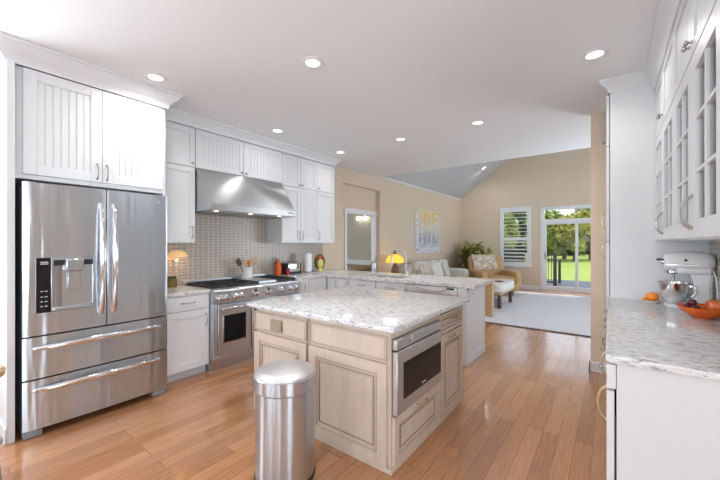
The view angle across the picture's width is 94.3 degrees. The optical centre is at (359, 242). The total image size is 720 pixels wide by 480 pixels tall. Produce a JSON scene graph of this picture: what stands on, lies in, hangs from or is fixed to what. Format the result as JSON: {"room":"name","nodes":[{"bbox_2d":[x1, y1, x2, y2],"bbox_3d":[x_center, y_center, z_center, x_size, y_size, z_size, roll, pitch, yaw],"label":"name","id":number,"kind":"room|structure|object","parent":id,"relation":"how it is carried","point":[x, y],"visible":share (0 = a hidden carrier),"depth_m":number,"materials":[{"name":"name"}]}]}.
{"room":"kitchen","nodes":[
{"label":"kitchen","id":0,"kind":"room"},
{"bbox_2d":[0,288,606,479],"bbox_3d":[0.088,1.480,2.780,12.800,0.120,18.550,0,0,37],"label":"floor","id":1,"kind":"structure","parent":0,"point":[527,410],"depth_m":2.50,"materials":[{"name":"brown wood"}]},
{"bbox_2d":[0,365,5,479],"bbox_3d":[-2.311,1.093,1.968,0.310,0.656,0.310,0,0,37],"label":"stool","id":2,"kind":"object","parent":1,"relation":"on","point":[2,368],"visible":1,"depth_m":2.04,"materials":[{"name":"brown wood"}]},
{"bbox_2d":[0,59,14,444],"bbox_3d":[-2.779,0.060,2.589,0.766,2.720,0.054,0,0,37],"label":"surround panel","id":3,"kind":"object","parent":1,"relation":"on","point":[7,73],"visible":1,"depth_m":2.37,"materials":[{"name":"white paint"}]},
{"bbox_2d":[15,181,166,439],"bbox_3d":[-2.382,0.484,2.972,0.860,1.872,0.976,0,0,37],"label":"refrigerator","id":4,"kind":"object","parent":1,"relation":"on","point":[91,263],"visible":0.98,"depth_m":2.65,"materials":[{"name":"grey metal"}]},
{"bbox_2d":[159,109,164,195],"bbox_3d":[-2.179,0.060,3.450,0.690,2.720,0.026,0,0,37],"label":"surround panel","id":5,"kind":"object","parent":1,"relation":"on","point":[163,194],"visible":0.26,"depth_m":3.25,"materials":[{"name":"white paint"}]},
{"bbox_2d":[166,293,208,382],"bbox_3d":[-2.028,0.981,3.647,0.695,0.878,0.466,0,0,37],"label":"base cabinet","id":6,"kind":"object","parent":1,"relation":"on","point":[187,348],"visible":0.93,"depth_m":3.46,"materials":[{"name":"white paint"}]},
{"bbox_2d":[167,285,209,297],"bbox_3d":[-2.039,0.523,3.656,0.662,0.035,0.467,0,0,37],"label":"countertop","id":7,"kind":"structure","parent":6,"relation":"on","point":[180,290],"depth_m":3.56,"materials":[{"name":"white stone"}]},
{"bbox_2d":[167,276,176,287],"bbox_3d":[-2.161,0.444,3.832,0.110,0.124,0.110,0,0,37],"label":"jar","id":8,"kind":"object","parent":7,"relation":"on","point":[171,280],"visible":0.89,"depth_m":3.79,"materials":[{"name":"yellow glass"}]},
{"bbox_2d":[182,273,300,371],"bbox_3d":[-1.462,0.938,4.310,0.774,0.965,1.265,0,0,37],"label":"range","id":9,"kind":"object","parent":1,"relation":"on","point":[231,321],"visible":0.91,"depth_m":3.87,"materials":[{"name":"metal"}]},
{"bbox_2d":[185,279,297,290],"bbox_3d":[-1.496,0.516,4.336,0.677,0.017,1.265,0,0,37],"label":"cooktop","id":10,"kind":"object","parent":9,"relation":"in","point":[250,282],"depth_m":4.08,"materials":[{"name":"metal"}]},
{"bbox_2d":[242,267,252,277],"bbox_3d":[-1.542,0.404,4.574,0.146,0.150,0.146,0,0,37],"label":"utensil crock","id":11,"kind":"object","parent":9,"relation":"on","point":[247,272],"visible":0.97,"depth_m":4.51,"materials":[{"name":"white ceramic"}]},
{"bbox_2d":[236,258,242,271],"bbox_3d":[-1.609,0.336,4.502,0.014,0.260,0.144,0,0,43],"label":"spatula","id":12,"kind":"object","parent":11,"relation":"in","point":[238,261],"visible":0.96,"depth_m":4.48,"materials":[{"name":"brown wood"}]},
{"bbox_2d":[252,257,257,266],"bbox_3d":[-1.475,0.331,4.641,0.141,0.268,0.014,0,0,-45],"label":"spatula","id":13,"kind":"object","parent":11,"relation":"in","point":[255,260],"visible":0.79,"depth_m":4.65,"materials":[{"name":"brown wood"}]},
{"bbox_2d":[253,359,316,479],"bbox_3d":[-0.461,1.088,2.063,0.382,0.664,0.382,0,0,37],"label":"trash can","id":14,"kind":"object","parent":1,"relation":"on","point":[284,389],"visible":1,"depth_m":1.91,"materials":[{"name":"silver metal"}]},
{"bbox_2d":[298,277,326,293],"bbox_3d":[-0.946,0.971,5.113,0.656,0.898,0.632,0,0,37],"label":"base cabinet","id":15,"kind":"object","parent":1,"relation":"on","point":[315,284],"visible":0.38,"depth_m":4.93,"materials":[{"name":"white paint"}]},
{"bbox_2d":[270,269,493,288],"bbox_3d":[0.180,0.499,4.726,2.921,0.042,1.367,0,0,37],"label":"countertop","id":16,"kind":"structure","parent":15,"relation":"on","point":[446,281],"depth_m":4.63,"materials":[{"name":"white stone"}]},
{"bbox_2d":[275,259,281,274],"bbox_3d":[-1.222,0.361,4.999,0.100,0.232,0.100,0,0,37],"label":"bottle","id":17,"kind":"object","parent":16,"relation":"on","point":[278,269],"visible":0.99,"depth_m":4.96,"materials":[{"name":"orange ceramic"}]},
{"bbox_2d":[281,261,301,273],"bbox_3d":[-1.074,0.384,5.179,0.180,0.187,0.310,0,0,37],"label":"toaster","id":18,"kind":"object","parent":16,"relation":"on","point":[295,267],"visible":0.86,"depth_m":5.11,"materials":[{"name":"silver metal"}]},
{"bbox_2d":[314,254,324,270],"bbox_3d":[-0.678,0.331,5.700,0.148,0.293,0.154,0,0,37],"label":"pineapple figurine","id":19,"kind":"object","parent":16,"relation":"on","point":[319,261],"visible":1,"depth_m":5.68,"materials":[{"name":"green ceramic"}]},
{"bbox_2d":[371,261,375,272],"bbox_3d":[0.221,0.388,5.388,0.082,0.180,0.082,0,0,37],"label":"canister","id":20,"kind":"object","parent":16,"relation":"on","point":[373,263],"visible":1,"depth_m":5.36,"materials":[{"name":"silver metal"}]},
{"bbox_2d":[391,248,410,274],"bbox_3d":[0.626,0.279,5.039,0.338,0.398,0.080,0,0,30],"label":"faucet","id":21,"kind":"object","parent":16,"relation":"on","point":[406,268],"visible":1,"depth_m":5.01,"materials":[{"name":"silver metal"}]},
{"bbox_3d":[-0.848,0.307,5.447,0.156,0.340,0.156,0,0,37],"label":"paper towel holder","id":22,"kind":"object","parent":16,"relation":"on","visible":0},
{"bbox_2d":[304,254,311,270],"bbox_3d":[-0.848,0.317,5.447,0.128,0.278,0.128,0,0,37],"label":"paper towel roll","id":23,"kind":"object","parent":22,"relation":"on","point":[307,257],"visible":1,"depth_m":5.39,"materials":[{"name":"white paper"}]},
{"bbox_2d":[327,277,348,288],"bbox_3d":[-0.163,0.971,5.270,0.443,0.898,0.670,0,0,37],"label":"base cabinet","id":24,"kind":"object","parent":1,"relation":"on","point":[332,282],"visible":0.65,"depth_m":5.04,"materials":[{"name":"white paint"}]},
{"bbox_2d":[254,306,462,475],"bbox_3d":[0.018,0.981,2.909,1.423,0.878,1.228,0,0,37],"label":"base cabinet","id":25,"kind":"object","parent":1,"relation":"on","point":[353,416],"depth_m":2.29,"materials":[{"name":"brown wood"}]},
{"bbox_2d":[270,319,280,332],"bbox_3d":[-0.673,0.660,2.667,0.130,0.090,0.008,0,0,37],"label":"outlet","id":26,"kind":"object","parent":25,"relation":"attached to","point":[275,324],"depth_m":2.67,"materials":[{"name":"beige plastic"}]},
{"bbox_2d":[247,286,469,333],"bbox_3d":[0.019,0.523,2.957,1.458,0.036,1.350,0,0,37],"label":"countertop","id":27,"kind":"structure","parent":25,"relation":"on","point":[387,311],"depth_m":2.66,"materials":[{"name":"white stone"}]},
{"bbox_2d":[347,259,370,271],"bbox_3d":[-0.398,0.945,8.917,1.850,0.950,1.180,0,0,37],"label":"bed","id":28,"kind":"object","parent":1,"relation":"on","point":[355,265],"visible":0.11,"depth_m":8.77,"materials":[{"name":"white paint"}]},
{"bbox_2d":[349,279,406,291],"bbox_3d":[0.394,0.971,4.851,0.948,0.898,0.670,0,0,37],"label":"base cabinet","id":29,"kind":"object","parent":1,"relation":"on","point":[393,286],"visible":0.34,"depth_m":4.58,"materials":[{"name":"white paint"}]},
{"bbox_2d":[407,283,456,296],"bbox_3d":[1.047,0.973,4.358,0.682,0.895,0.675,0,0,37],"label":"dishwasher","id":30,"kind":"object","parent":1,"relation":"on","point":[414,288],"visible":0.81,"depth_m":4.10,"materials":[{"name":"grey plastic"}]},
{"bbox_2d":[399,258,468,276],"bbox_3d":[2.011,0.930,8.777,0.930,0.980,2.450,0,0,37],"label":"sofa","id":31,"kind":"object","parent":1,"relation":"on","point":[455,272],"visible":0.23,"depth_m":8.61,"materials":[{"name":"beige fabric"}]},
{"bbox_2d":[410,260,427,272],"bbox_3d":[1.482,0.700,8.348,0.240,0.520,0.648,0,0,37],"label":"cushion","id":32,"kind":"object","parent":31,"relation":"on","point":[414,264],"depth_m":8.11,"materials":[{"name":"beige fabric"}]},
{"bbox_2d":[418,264,429,273],"bbox_3d":[1.574,0.722,8.251,0.257,0.447,0.498,0,0,37],"label":"throw pillow","id":33,"kind":"object","parent":31,"relation":"on","point":[422,268],"visible":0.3,"depth_m":8.12,"materials":[{"name":"beige fabric"}]},
{"bbox_2d":[424,259,437,273],"bbox_3d":[1.876,0.700,8.871,0.240,0.520,0.648,0,0,37],"label":"cushion","id":34,"kind":"object","parent":31,"relation":"on","point":[430,261],"depth_m":8.62,"materials":[{"name":"beige fabric"}]},
{"bbox_2d":[431,262,443,275],"bbox_3d":[2.020,0.722,8.811,0.257,0.447,0.498,0,0,37],"label":"throw pillow","id":35,"kind":"object","parent":31,"relation":"on","point":[436,269],"visible":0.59,"depth_m":8.71,"materials":[{"name":"beige fabric"}]},
{"bbox_2d":[435,258,447,263],"bbox_3d":[2.269,0.700,9.395,0.240,0.520,0.648,0,0,37],"label":"cushion","id":36,"kind":"object","parent":31,"relation":"on","point":[441,260],"depth_m":9.23,"materials":[{"name":"beige fabric"}]},
{"bbox_2d":[441,262,450,275],"bbox_3d":[2.372,0.731,9.274,0.233,0.429,0.500,0,0,29],"label":"throw pillow","id":37,"kind":"object","parent":31,"relation":"on","point":[444,265],"visible":0.73,"depth_m":9.10,"materials":[{"name":"beige fabric"}]},
{"bbox_2d":[457,286,484,365],"bbox_3d":[1.394,0.971,4.148,0.118,0.898,0.701,0,0,37],"label":"peninsula end panel","id":38,"kind":"object","parent":1,"relation":"on","point":[473,324],"visible":0.79,"depth_m":4.04,"materials":[{"name":"white paint"}]},
{"bbox_2d":[455,241,493,268],"bbox_3d":[3.680,0.675,10.681,1.250,1.490,1.127,0,0,37],"label":"potted plant","id":39,"kind":"object","parent":1,"relation":"on","point":[466,252],"visible":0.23,"depth_m":10.68,"materials":[{"name":"green plant"}]},
{"bbox_2d":[485,291,590,336],"bbox_3d":[4.262,1.412,7.211,4.460,0.016,4.450,0,0,37],"label":"rug","id":40,"kind":"object","parent":1,"relation":"on","point":[565,314],"visible":0.23,"depth_m":6.66,"materials":[{"name":"grey carpet"}]},
{"bbox_2d":[457,276,497,316],"bbox_3d":[2.289,1.058,6.717,0.830,0.696,0.410,0,0,37],"label":"console table","id":41,"kind":"object","parent":40,"relation":"on","point":[489,289],"visible":0.3,"depth_m":6.37,"materials":[{"name":"brown wood"}]},
{"bbox_2d":[467,254,520,294],"bbox_3d":[3.758,0.872,9.441,1.142,1.066,1.280,0,0,-5],"label":"armchair","id":42,"kind":"object","parent":40,"relation":"on","point":[500,273],"visible":0.39,"depth_m":9.31,"materials":[{"name":"beige wicker"}]},
{"bbox_2d":[470,254,497,269],"bbox_3d":[3.638,0.617,9.850,0.728,0.577,0.360,0,0,-4],"label":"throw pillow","id":43,"kind":"object","parent":42,"relation":"on","point":[486,262],"visible":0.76,"depth_m":9.74,"materials":[{"name":"beige fabric"}]},
{"bbox_2d":[488,275,514,283],"bbox_3d":[3.773,1.005,9.256,0.740,0.200,0.910,0,0,-5],"label":"seat cushion","id":44,"kind":"object","parent":42,"relation":"on","point":[511,277],"depth_m":8.93,"materials":[{"name":"fabric"}]},
{"bbox_2d":[494,295,496,306],"bbox_3d":[2.986,1.296,7.494,0.310,0.221,0.350,0,0,37],"label":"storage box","id":45,"kind":"object","parent":40,"relation":"on","point":[495,296],"visible":0.13,"depth_m":7.30,"materials":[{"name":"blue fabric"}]},
{"bbox_2d":[494,279,513,308],"bbox_3d":[3.029,1.133,7.743,0.860,0.546,1.180,0,0,37],"label":"ottoman","id":46,"kind":"object","parent":40,"relation":"on","point":[500,288],"visible":0.48,"depth_m":7.17,"materials":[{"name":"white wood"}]},
{"bbox_2d":[494,279,513,292],"bbox_3d":[3.029,0.970,7.743,0.860,0.220,1.180,0,0,37],"label":"cushion","id":47,"kind":"object","parent":46,"relation":"on","point":[507,285],"depth_m":7.22,"materials":[{"name":"beige fabric"}]},
{"bbox_2d":[591,110,609,363],"bbox_3d":[4.506,-0.015,2.318,4.780,2.870,0.120,0,0,37],"label":"wall pier","id":48,"kind":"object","parent":1,"relation":"on","point":[598,119],"visible":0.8,"depth_m":3.66,"materials":[{"name":"beige paint"}]},
{"bbox_2d":[589,358,605,373],"bbox_3d":[2.904,1.365,3.512,0.816,0.110,0.136,0,0,37],"label":"baseboard","id":49,"kind":"object","parent":48,"relation":"attached to","point":[593,366],"visible":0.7,"depth_m":3.67,"materials":[{"name":"white paint"}]},
{"bbox_2d":[602,85,709,388],"bbox_3d":[2.689,0.030,3.115,0.693,2.780,0.752,0,0,37],"label":"pantry cabinet","id":50,"kind":"object","parent":1,"relation":"on","point":[633,271],"visible":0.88,"depth_m":2.89,"materials":[{"name":"white paint"}]},
{"bbox_2d":[599,69,649,114],"bbox_3d":[2.556,-1.395,3.174,0.447,0.109,0.835,0,0,37],"label":"trim","id":51,"kind":"structure","parent":50,"relation":"attached to","point":[638,78],"depth_m":2.91,"materials":[{"name":"white paint"}]},
{"bbox_2d":[596,309,719,479],"bbox_3d":[1.902,0.974,2.056,0.680,0.893,1.883,0,0,37],"label":"base cabinet","id":52,"kind":"object","parent":1,"relation":"on","point":[661,425],"visible":0.7,"depth_m":1.38,"materials":[{"name":"white paint"}]},
{"bbox_2d":[605,298,719,381],"bbox_3d":[1.910,0.507,2.035,0.648,0.036,1.909,0,0,37],"label":"countertop","id":53,"kind":"structure","parent":52,"relation":"on","point":[639,334],"depth_m":1.68,"materials":[{"name":"white stone"}]},
{"bbox_2d":[641,299,659,303],"bbox_3d":[2.384,0.479,2.736,0.120,0.020,0.120,0,0,37],"label":"dish","id":54,"kind":"object","parent":53,"relation":"on","point":[647,301],"visible":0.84,"depth_m":2.70,"materials":[{"name":"white ceramic"}]},
{"bbox_2d":[646,292,658,300],"bbox_3d":[2.388,0.440,2.728,0.084,0.082,0.084,0,0,37],"label":"orange","id":55,"kind":"object","parent":54,"relation":"on","point":[651,296],"visible":0.86,"depth_m":2.70,"materials":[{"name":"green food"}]},
{"bbox_2d":[656,252,717,307],"bbox_3d":[2.468,0.278,2.534,0.332,0.423,0.223,0,0,37],"label":"stand mixer","id":56,"kind":"object","parent":53,"relation":"on","point":[700,266],"visible":0.99,"depth_m":2.49,"materials":[{"name":"white metal"}]},
{"bbox_2d":[657,281,698,302],"bbox_3d":[2.425,0.378,2.565,0.221,0.153,0.221,0,0,37],"label":"bowl","id":57,"kind":"object","parent":56,"relation":"on","point":[671,291],"depth_m":2.52,"materials":[{"name":"silver metal"}]},
{"bbox_2d":[676,303,719,318],"bbox_3d":[2.248,0.453,2.189,0.262,0.073,0.262,0,0,37],"label":"fruit bowl","id":58,"kind":"object","parent":53,"relation":"on","point":[702,313],"visible":0.83,"depth_m":2.13,"materials":[{"name":"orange ceramic"}]},
{"bbox_2d":[683,303,691,307],"bbox_3d":[2.182,0.421,2.226,0.042,0.044,0.043,0,0,37],"label":"plum","id":59,"kind":"object","parent":58,"relation":"in","point":[684,304],"visible":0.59,"depth_m":2.21,"materials":[{"name":"red"}]},
{"bbox_2d":[704,299,719,309],"bbox_3d":[2.283,0.406,2.144,0.108,0.094,0.108,0,0,37],"label":"apple","id":60,"kind":"object","parent":58,"relation":"in","point":[709,304],"visible":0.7,"depth_m":2.13,"materials":[{"name":"red plant"}]},
{"bbox_3d":[2.222,0.431,2.208,0.042,0.044,0.043,0,0,37],"label":"plum","id":61,"kind":"object","parent":58,"relation":"in","visible":0},
{"bbox_2d":[688,299,697,304],"bbox_3d":[2.206,0.395,2.213,0.042,0.044,0.043,0,0,37],"label":"plum","id":62,"kind":"object","parent":61,"relation":"on","point":[692,301],"visible":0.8,"depth_m":2.20,"materials":[{"name":"red"}]},
{"bbox_3d":[0.779,1.105,7.445,0.500,0.630,0.500,0,0,37],"label":"end table","id":63,"kind":"object","parent":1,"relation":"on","visible":0},
{"bbox_2d":[386,252,403,272],"bbox_3d":[0.779,0.487,7.445,0.410,0.605,0.410,0,0,37],"label":"table lamp","id":64,"kind":"object","parent":63,"relation":"on","point":[397,258],"visible":0.75,"depth_m":7.36,"materials":[{"name":"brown glass"}]},
{"bbox_2d":[167,120,460,272],"bbox_3d":[-1.891,-0.130,4.517,0.110,3.100,18.150,0,0,37],"label":"wall","id":65,"kind":"structure","parent":0,"point":[396,202],"depth_m":8.16,"materials":[{"name":"beige paint"}]},
{"bbox_2d":[15,65,162,194],"bbox_3d":[-2.468,-0.887,3.021,0.745,0.825,1.004,0,0,37],"label":"upper cabinet","id":66,"kind":"object","parent":65,"relation":"attached to","point":[68,133],"visible":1,"depth_m":2.74,"materials":[{"name":"white paint"}]},
{"bbox_2d":[0,32,182,110],"bbox_3d":[-2.441,-1.375,2.991,0.803,0.149,1.290,0,0,37],"label":"trim","id":67,"kind":"structure","parent":66,"relation":"attached to","point":[25,53],"depth_m":2.67,"materials":[{"name":"white paint"}]},
{"bbox_2d":[165,120,194,242],"bbox_3d":[-2.157,-0.665,3.748,0.362,1.330,0.474,0,0,37],"label":"upper cabinet","id":68,"kind":"object","parent":65,"relation":"attached to","point":[179,138],"visible":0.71,"depth_m":3.72,"materials":[{"name":"white paint"}]},
{"bbox_2d":[195,128,281,182],"bbox_3d":[-1.635,-1.099,4.446,0.358,0.462,1.265,0,0,37],"label":"upper cabinet","id":69,"kind":"object","parent":65,"relation":"attached to","point":[213,152],"visible":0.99,"depth_m":4.27,"materials":[{"name":"white paint"}]},
{"bbox_2d":[167,214,322,284],"bbox_3d":[-1.562,-0.177,4.852,0.011,1.365,2.960,0,0,37],"label":"backsplash","id":70,"kind":"structure","parent":65,"relation":"attached to","point":[220,241],"depth_m":4.55,"materials":[{"name":"beige tile"}]},
{"bbox_2d":[172,257,179,266],"bbox_3d":[-2.197,0.230,3.990,0.009,0.120,0.080,0,0,37],"label":"wall outlet","id":71,"kind":"object","parent":70,"relation":"attached to","point":[174,264],"visible":0.98,"depth_m":3.98,"materials":[{"name":"beige plastic"}]},
{"bbox_2d":[167,250,187,261],"bbox_3d":[-2.128,0.158,3.889,0.225,0.145,0.218,0,0,37],"label":"night light","id":72,"kind":"object","parent":70,"relation":"attached to","point":[175,253],"visible":0.97,"depth_m":3.82,"materials":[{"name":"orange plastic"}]},
{"bbox_2d":[195,168,295,218],"bbox_3d":[-1.521,-0.611,4.362,0.639,0.511,1.256,0,0,37],"label":"range hood","id":73,"kind":"object","parent":65,"relation":"attached to","point":[216,193],"visible":0.93,"depth_m":4.12,"materials":[{"name":"metal"}]},
{"bbox_2d":[165,107,340,166],"bbox_3d":[-1.389,-1.387,4.740,0.405,0.124,2.970,0,0,37],"label":"trim","id":74,"kind":"structure","parent":65,"relation":"attached to","point":[172,114],"depth_m":4.29,"materials":[{"name":"white paint"}]},
{"bbox_2d":[268,152,316,242],"bbox_3d":[-1.035,-0.665,5.241,0.362,1.330,0.723,0,0,37],"label":"upper cabinet","id":75,"kind":"object","parent":65,"relation":"attached to","point":[299,175],"visible":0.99,"depth_m":5.12,"materials":[{"name":"white paint"}]},
{"bbox_2d":[317,162,333,242],"bbox_3d":[-0.688,-0.665,5.703,0.362,1.330,0.428,0,0,37],"label":"upper cabinet","id":76,"kind":"object","parent":65,"relation":"attached to","point":[325,173],"visible":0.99,"depth_m":5.62,"materials":[{"name":"white paint"}]},
{"bbox_2d":[343,184,375,269],"bbox_3d":[-0.056,-0.080,7.116,0.080,3.000,1.710,0,0,37],"label":"wall niche","id":77,"kind":"object","parent":65,"relation":"in","point":[354,197],"visible":0.24,"depth_m":7.05,"materials":[{"name":"beige paint"}]},
{"bbox_2d":[344,207,376,269],"bbox_3d":[-0.002,0.355,7.169,0.104,2.130,1.160,0,0,37],"label":"door frame","id":78,"kind":"structure","parent":77,"relation":"attached to","point":[372,214],"depth_m":7.24,"materials":[{"name":"white paint"}]},
{"bbox_2d":[380,177,461,199],"bbox_3d":[1.953,-1.498,9.515,0.030,0.035,5.240,0,0,37],"label":"trim","id":79,"kind":"structure","parent":65,"relation":"attached to","point":[380,177],"depth_m":8.94,"materials":[{"name":"white paint"}]},
{"bbox_2d":[414,209,439,252],"bbox_3d":[1.932,-0.318,9.475,0.041,1.175,1.610,0,0,37],"label":"canvas painting","id":80,"kind":"object","parent":65,"relation":"attached to","point":[426,223],"visible":1,"depth_m":9.35,"materials":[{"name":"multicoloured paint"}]},
{"bbox_2d":[0,0,657,177],"bbox_3d":[-0.053,-1.525,-0.304,9.220,0.150,12.850,0,0,37],"label":"ceiling","id":81,"kind":"structure","parent":0,"point":[419,71],"depth_m":2.65,"materials":[{"name":"white paint"}]},
{"bbox_2d":[143,72,166,82],"bbox_3d":[-1.785,-1.444,2.918,0.180,0.012,0.180,0,0,37],"label":"recessed light","id":82,"kind":"object","parent":81,"relation":"in","point":[156,77],"visible":1,"depth_m":2.91,"materials":[{"name":"white paint"}]},
{"bbox_2d":[271,128,284,132],"bbox_3d":[-1.060,-1.444,4.299,0.180,0.012,0.180,0,0,37],"label":"recessed light","id":83,"kind":"object","parent":81,"relation":"in","point":[275,130],"visible":1,"depth_m":4.28,"materials":[{"name":"white paint"}]},
{"bbox_2d":[301,56,323,68],"bbox_3d":[-0.380,-1.444,2.681,0.180,0.012,0.180,0,0,37],"label":"recessed light","id":84,"kind":"object","parent":81,"relation":"in","point":[311,62],"visible":1,"depth_m":2.67,"materials":[{"name":"white paint"}]},
{"bbox_2d":[394,137,406,140],"bbox_3d":[0.569,-1.444,4.652,0.180,0.012,0.180,0,0,37],"label":"recessed light","id":85,"kind":"object","parent":81,"relation":"in","point":[397,138],"visible":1,"depth_m":4.64,"materials":[{"name":"white paint"}]},
{"bbox_2d":[470,120,485,124],"bbox_3d":[1.416,-1.444,4.015,0.180,0.012,0.180,0,0,37],"label":"recessed light","id":86,"kind":"object","parent":81,"relation":"in","point":[475,122],"visible":1,"depth_m":4.00,"materials":[{"name":"white paint"}]},
{"bbox_2d":[581,47,608,60],"bbox_3d":[1.800,-1.444,2.562,0.180,0.012,0.180,0,0,37],"label":"recessed light","id":87,"kind":"object","parent":81,"relation":"in","point":[596,53],"visible":1,"depth_m":2.55,"materials":[{"name":"white paint"}]},
{"bbox_2d":[645,0,681,92],"bbox_3d":[1.748,-1.355,1.894,0.070,0.189,2.329,0,0,37],"label":"trim","id":88,"kind":"structure","parent":81,"relation":"attached to","point":[666,14],"depth_m":2.19,"materials":[{"name":"white paint"}]},
{"bbox_2d":[347,214,370,259],"bbox_3d":[-1.486,0.120,8.059,3.340,2.600,4.100,0,0,37],"label":"wall","id":89,"kind":"structure","parent":0,"point":[358,232],"depth_m":9.41,"materials":[{"name":"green paint"}]},
{"bbox_2d":[356,215,367,220],"bbox_3d":[0.060,-0.707,9.235,0.500,0.167,0.161,0,0,37],"label":"wall light","id":90,"kind":"object","parent":89,"relation":"attached to","point":[358,218],"visible":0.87,"depth_m":9.24,"materials":[{"name":"white glass"}]},
{"bbox_2d":[385,159,508,198],"bbox_3d":[4.497,-2.731,7.616,6.780,2.742,5.520,0,0,37],"label":"ceiling","id":91,"kind":"structure","parent":0,"point":[458,181],"depth_m":9.80,"materials":[{"name":"grey paint"}]},
{"bbox_2d":[461,147,590,289],"bbox_3d":[6.146,-1.280,9.735,6.470,5.400,0.150,0,0,37],"label":"wall","id":92,"kind":"structure","parent":0,"point":[563,178],"depth_m":10.32,"materials":[{"name":"beige paint"}]},
{"bbox_2d":[500,206,530,266],"bbox_3d":[4.922,-0.190,10.586,0.930,1.880,0.160,0,0,37],"label":"window","id":93,"kind":"structure","parent":92,"relation":"in","point":[527,209],"depth_m":10.53,"materials":[{"name":"white paint"}]},
{"bbox_2d":[521,285,538,289],"bbox_3d":[4.482,1.365,10.882,2.430,0.110,0.016,0,0,37],"label":"baseboard","id":94,"kind":"structure","parent":92,"relation":"attached to","point":[522,286],"depth_m":10.31,"materials":[{"name":"white paint"}]},
{"bbox_2d":[540,204,590,293],"bbox_3d":[6.243,0.165,9.614,1.870,2.510,0.167,0,0,37],"label":"door","id":95,"kind":"structure","parent":92,"relation":"in","point":[543,222],"depth_m":9.89,"materials":[{"name":"white paint"}]},
{"label":"outside","id":96,"kind":"structure","parent":0,"visible":0},
{"bbox_2d":[547,279,590,287],"bbox_3d":[7.466,1.585,11.183,7.500,0.270,3.749,0,0,37],"label":"deck","id":97,"kind":"object","parent":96,"point":[564,283],"visible":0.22,"depth_m":11.67,"materials":[{"name":"grey paint"}]},
{"bbox_2d":[547,252,560,285],"bbox_3d":[6.797,0.865,11.767,0.390,1.170,0.980,0,0,37],"label":"deck railing","id":98,"kind":"object","parent":97,"relation":"on","point":[555,259],"visible":0.73,"depth_m":11.39,"materials":[{"name":"grey paint"}]},
{"bbox_3d":[2.264,-0.015,1.864,0.120,2.870,3.300,0,0,37],"label":"wall","id":99,"kind":"structure","parent":0,"visible":0},
{"bbox_2d":[655,29,719,240],"bbox_3d":[2.272,-0.643,2.290,0.371,1.254,1.066,0,0,37],"label":"upper cabinet","id":100,"kind":"object","parent":99,"relation":"attached to","point":[664,92],"visible":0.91,"depth_m":2.31,"materials":[{"name":"white paint"}]},
{"bbox_2d":[674,0,719,239],"bbox_3d":[1.631,-0.643,1.437,0.371,1.254,1.058,0,0,37],"label":"upper cabinet","id":101,"kind":"object","parent":99,"relation":"attached to","point":[697,24],"visible":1,"depth_m":1.46,"materials":[{"name":"white paint"}]},
{"bbox_2d":[710,241,719,299],"bbox_3d":[2.173,0.236,1.856,0.012,0.504,1.878,0,0,37],"label":"backsplash","id":102,"kind":"structure","parent":99,"relation":"attached to","point":[714,245],"depth_m":2.44,"materials":[{"name":"beige tile"}]},
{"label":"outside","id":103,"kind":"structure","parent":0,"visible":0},
{"bbox_2d":[506,254,590,280],"bbox_3d":[39.518,2.145,52.586,120.000,0.350,108.440,0,0,37],"label":"ground","id":104,"kind":"structure","parent":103,"point":[567,265],"depth_m":26.86,"materials":[{"name":"green plant"}]},
{"bbox_2d":[504,216,519,258],"bbox_3d":[10.929,-0.039,25.819,2.675,4.133,2.877,0,0,37],"label":"tree","id":105,"kind":"object","parent":104,"relation":"on","point":[515,221],"visible":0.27,"depth_m":24.93,"materials":[{"name":"green plant"}]},
{"bbox_2d":[504,212,519,240],"bbox_3d":[14.911,-1.253,35.508,3.912,6.562,4.532,0,0,37],"label":"tree","id":106,"kind":"object","parent":104,"relation":"on","point":[510,213],"visible":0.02,"depth_m":35.01,"materials":[{"name":"green plant"}]},
{"bbox_2d":[504,250,524,261],"bbox_3d":[5.757,1.120,16.983,4.800,1.700,0.070,0,0,37],"label":"fence","id":107,"kind":"object","parent":104,"relation":"on","point":[523,251],"visible":0.08,"depth_m":15.78,"materials":[{"name":"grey wood"}]},
{"bbox_2d":[511,212,526,251],"bbox_3d":[24.870,-2.144,53.771,7.009,8.350,7.071,0,0,37],"label":"tree","id":108,"kind":"object","parent":104,"relation":"on","point":[523,228],"visible":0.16,"depth_m":52.06,"materials":[{"name":"green plant"}]},
{"bbox_2d":[521,210,567,256],"bbox_3d":[21.451,-1.017,38.959,5.039,6.096,5.501,0,0,37],"label":"tree","id":109,"kind":"object","parent":104,"relation":"on","point":[552,243],"visible":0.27,"depth_m":37.55,"materials":[{"name":"green plant"}]},
{"bbox_2d":[516,236,588,254],"bbox_3d":[37.962,-0.079,59.026,81.127,5.241,3.363,0,0,37],"label":"hedge","id":110,"kind":"object","parent":104,"relation":"on","point":[587,251],"visible":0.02,"depth_m":57.75,"materials":[{"name":"green plant"}]},
{"bbox_2d":[559,212,579,258],"bbox_3d":[24.579,-0.862,40.949,4.487,5.785,6.009,0,0,-20],"label":"tree","id":111,"kind":"object","parent":104,"relation":"on","point":[564,255],"visible":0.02,"depth_m":40.96,"materials":[{"name":"green plant"}]},
{"bbox_2d":[550,208,590,260],"bbox_3d":[22.937,-0.803,36.163,4.308,5.663,4.061,0,0,37],"label":"tree","id":112,"kind":"object","parent":104,"relation":"on","point":[565,233],"visible":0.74,"depth_m":35.36,"materials":[{"name":"green plant"}]},
{"bbox_2d":[552,236,589,254],"bbox_3d":[32.764,-0.797,53.635,8.148,6.842,7.155,0,0,37],"label":"tree","id":113,"kind":"object","parent":104,"relation":"on","point":[569,252],"visible":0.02,"depth_m":51.35,"materials":[{"name":"green plant"}]},
{"bbox_2d":[574,208,590,259],"bbox_3d":[26.934,-2.143,38.670,3.703,8.339,4.544,0,0,-18],"label":"tree","id":114,"kind":"object","parent":104,"relation":"on","point":[586,238],"visible":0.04,"depth_m":38.65,"materials":[{"name":"green plant"}]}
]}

